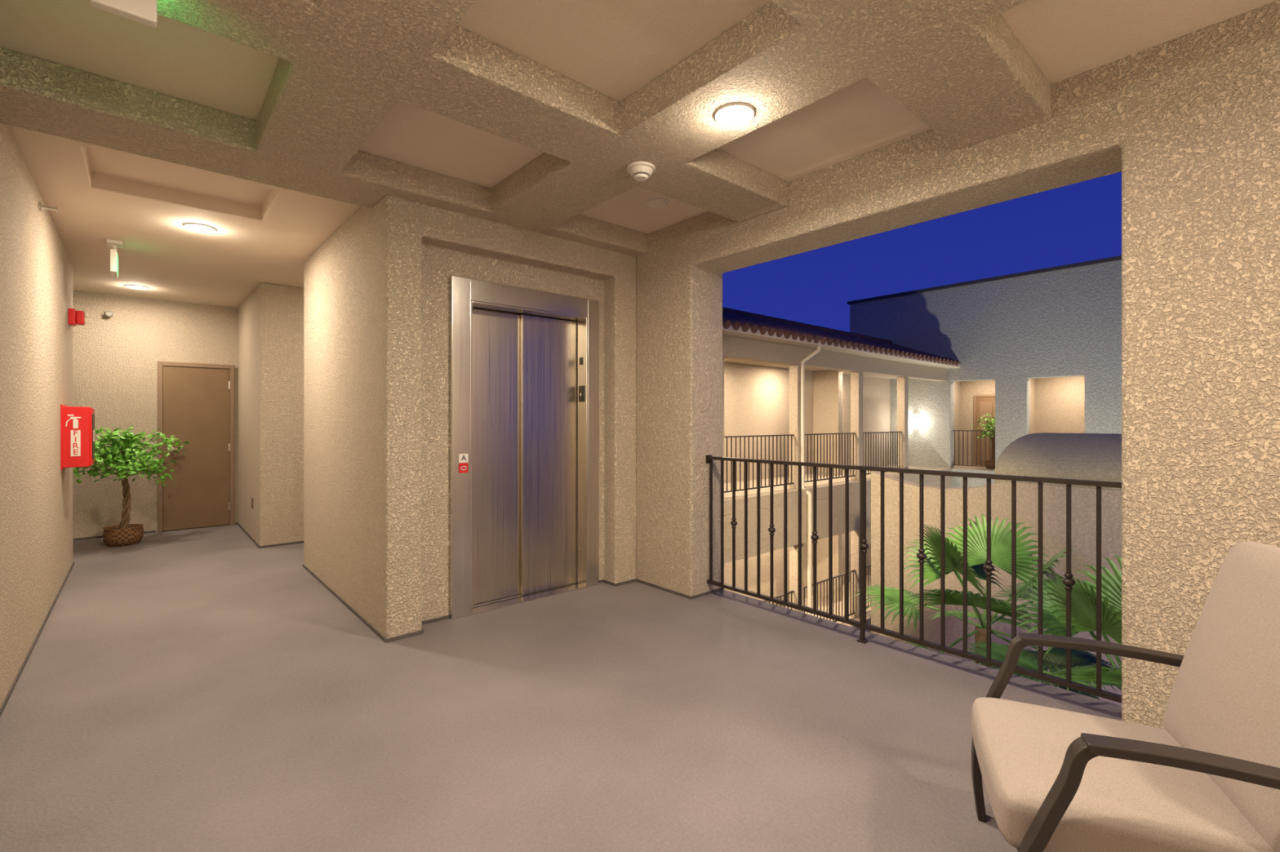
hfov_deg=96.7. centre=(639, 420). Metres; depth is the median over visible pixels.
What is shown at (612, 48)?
ceiling
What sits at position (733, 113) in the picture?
recessed light
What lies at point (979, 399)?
leaf
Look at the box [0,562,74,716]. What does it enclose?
baseboard
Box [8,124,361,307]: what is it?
ceiling
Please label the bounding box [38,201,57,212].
sprinkler
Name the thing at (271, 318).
wall
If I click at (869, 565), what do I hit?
walkway railing
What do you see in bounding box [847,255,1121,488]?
facade
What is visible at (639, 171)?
smoke detector
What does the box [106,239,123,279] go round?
exit sign
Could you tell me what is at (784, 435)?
walkway railing
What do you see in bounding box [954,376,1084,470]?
hall interior
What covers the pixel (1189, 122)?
wall
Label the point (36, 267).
wall
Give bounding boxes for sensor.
[104,311,113,317]
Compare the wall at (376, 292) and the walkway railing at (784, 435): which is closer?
the wall at (376, 292)
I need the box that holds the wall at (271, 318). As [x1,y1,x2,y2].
[238,282,303,546]
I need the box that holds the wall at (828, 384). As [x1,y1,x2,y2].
[813,369,842,602]
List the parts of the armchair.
leg, leg, armrest, armrest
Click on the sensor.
(108, 313)
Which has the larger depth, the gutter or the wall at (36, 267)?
the gutter
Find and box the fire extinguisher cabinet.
[60,404,95,470]
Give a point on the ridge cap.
(726, 309)
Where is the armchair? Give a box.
[971,542,1279,851]
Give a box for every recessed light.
[124,284,148,289]
[183,222,216,232]
[714,102,755,125]
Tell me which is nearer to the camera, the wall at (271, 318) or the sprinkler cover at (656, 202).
the sprinkler cover at (656, 202)
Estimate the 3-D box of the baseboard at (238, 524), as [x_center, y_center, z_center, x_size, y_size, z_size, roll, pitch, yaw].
[-5.059,1.339,6.589,5.980,0.022,1.628,0,0,-13]
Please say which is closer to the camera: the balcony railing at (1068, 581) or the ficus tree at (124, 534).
the balcony railing at (1068, 581)
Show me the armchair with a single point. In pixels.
(1055, 780)
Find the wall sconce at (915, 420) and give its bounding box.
[912,416,918,427]
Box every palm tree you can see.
[851,514,1119,699]
[953,554,1121,690]
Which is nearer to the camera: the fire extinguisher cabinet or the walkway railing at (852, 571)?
the fire extinguisher cabinet
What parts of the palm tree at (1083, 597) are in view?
frond stem, frond stem, frond stem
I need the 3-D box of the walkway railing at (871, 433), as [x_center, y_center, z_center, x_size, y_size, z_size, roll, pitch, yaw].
[5.792,0.771,13.672,2.100,0.982,0.044,0,0,-41]
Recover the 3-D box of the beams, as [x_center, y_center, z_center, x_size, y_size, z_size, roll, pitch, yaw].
[0.419,-1.450,1.506,3.610,0.160,6.120,0,0,-41]
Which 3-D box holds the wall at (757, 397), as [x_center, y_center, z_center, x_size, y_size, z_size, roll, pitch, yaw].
[2.409,3.000,12.912,13.400,9.100,0.300,0,0,-41]
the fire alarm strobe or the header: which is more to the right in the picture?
the header
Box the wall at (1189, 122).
[636,0,1279,728]
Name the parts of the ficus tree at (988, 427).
basket pot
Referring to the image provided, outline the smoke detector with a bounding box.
[626,161,655,181]
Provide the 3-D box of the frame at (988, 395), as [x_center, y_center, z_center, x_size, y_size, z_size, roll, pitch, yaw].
[10.413,0.295,16.772,0.060,2.110,1.020,0,0,-41]
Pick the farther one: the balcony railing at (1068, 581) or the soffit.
the soffit
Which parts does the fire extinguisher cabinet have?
label plate, door frame, door glass, handle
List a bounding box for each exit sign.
[88,0,156,27]
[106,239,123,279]
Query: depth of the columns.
12.79 m
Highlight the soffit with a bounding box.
[722,331,956,368]
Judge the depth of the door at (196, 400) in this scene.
7.08 m
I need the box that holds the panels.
[979,401,995,460]
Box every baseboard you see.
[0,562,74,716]
[72,522,303,548]
[302,564,724,643]
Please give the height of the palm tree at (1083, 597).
6.511 m
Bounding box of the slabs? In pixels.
[724,465,951,632]
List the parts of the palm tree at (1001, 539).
frond stem, frond stem, frond stem, frond stem, frond stem, frond stem, frond stem, frond stem, frond stem, frond stem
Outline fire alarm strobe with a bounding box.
[67,308,88,326]
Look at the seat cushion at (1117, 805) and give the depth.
1.38 m
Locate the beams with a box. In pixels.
[0,0,1051,256]
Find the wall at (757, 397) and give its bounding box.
[724,361,889,607]
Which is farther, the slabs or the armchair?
the slabs
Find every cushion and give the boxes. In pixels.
[971,697,1274,851]
[1163,542,1279,851]
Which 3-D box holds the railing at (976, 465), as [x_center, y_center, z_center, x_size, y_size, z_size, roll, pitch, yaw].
[9.159,0.771,15.592,0.044,0.982,1.110,0,0,-41]
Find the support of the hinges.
attached to the frame at (160, 364)
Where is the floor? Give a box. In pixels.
[0,524,1121,851]
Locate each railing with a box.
[705,454,1121,703]
[724,434,794,493]
[762,591,794,609]
[803,569,855,622]
[804,432,855,482]
[862,431,902,475]
[866,564,871,608]
[951,430,995,467]
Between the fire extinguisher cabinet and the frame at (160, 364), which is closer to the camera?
the fire extinguisher cabinet
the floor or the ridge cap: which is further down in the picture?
the floor
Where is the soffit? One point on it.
(724, 333)
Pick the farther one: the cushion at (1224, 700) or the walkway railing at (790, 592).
the walkway railing at (790, 592)
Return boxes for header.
[722,335,946,381]
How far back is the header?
12.04 m
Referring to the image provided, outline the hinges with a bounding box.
[228,381,230,510]
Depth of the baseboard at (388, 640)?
4.31 m
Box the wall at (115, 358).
[72,290,238,538]
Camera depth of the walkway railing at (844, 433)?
12.24 m
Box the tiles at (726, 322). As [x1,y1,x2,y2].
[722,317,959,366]
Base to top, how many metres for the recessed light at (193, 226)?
0.010 m
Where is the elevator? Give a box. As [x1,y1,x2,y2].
[449,275,599,619]
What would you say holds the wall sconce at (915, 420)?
attached to the facade
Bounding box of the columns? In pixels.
[722,355,907,617]
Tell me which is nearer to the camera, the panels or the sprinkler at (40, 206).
the sprinkler at (40, 206)
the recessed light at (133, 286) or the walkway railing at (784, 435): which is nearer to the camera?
the recessed light at (133, 286)
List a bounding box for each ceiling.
[0,0,1277,233]
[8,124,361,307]
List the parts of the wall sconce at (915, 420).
lamp shade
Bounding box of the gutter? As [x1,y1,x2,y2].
[722,324,960,368]
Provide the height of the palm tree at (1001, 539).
6.522 m
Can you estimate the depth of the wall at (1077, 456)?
7.88 m
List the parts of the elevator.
floor plate white, floor plate red, door panel, sill, door panel, indicator panel, call panel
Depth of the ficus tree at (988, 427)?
15.85 m
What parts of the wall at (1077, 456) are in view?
stair handrail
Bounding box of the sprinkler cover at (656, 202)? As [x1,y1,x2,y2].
[644,197,670,208]
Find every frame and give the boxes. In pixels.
[157,361,234,532]
[973,394,995,465]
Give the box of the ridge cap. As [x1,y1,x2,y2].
[722,306,893,343]
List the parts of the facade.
parapet cap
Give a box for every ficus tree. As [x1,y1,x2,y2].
[72,423,189,546]
[971,413,995,469]
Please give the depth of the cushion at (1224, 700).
1.40 m
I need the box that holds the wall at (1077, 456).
[871,432,1121,706]
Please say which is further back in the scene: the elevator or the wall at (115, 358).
the wall at (115, 358)
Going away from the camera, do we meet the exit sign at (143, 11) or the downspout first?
the exit sign at (143, 11)
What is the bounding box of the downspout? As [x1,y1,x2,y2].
[800,346,821,615]
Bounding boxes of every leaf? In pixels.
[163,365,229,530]
[976,396,995,466]
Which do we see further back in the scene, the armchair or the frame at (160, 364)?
the frame at (160, 364)
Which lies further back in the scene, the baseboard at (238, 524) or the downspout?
the downspout
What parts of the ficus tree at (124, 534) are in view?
basket pot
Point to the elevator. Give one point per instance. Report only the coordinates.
(513, 377)
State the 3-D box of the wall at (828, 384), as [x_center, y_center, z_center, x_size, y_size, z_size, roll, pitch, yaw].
[3.001,1.600,12.765,4.700,5.700,0.700,0,0,-41]
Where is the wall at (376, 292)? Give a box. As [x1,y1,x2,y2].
[303,194,636,639]
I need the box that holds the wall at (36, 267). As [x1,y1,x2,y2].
[0,122,72,708]

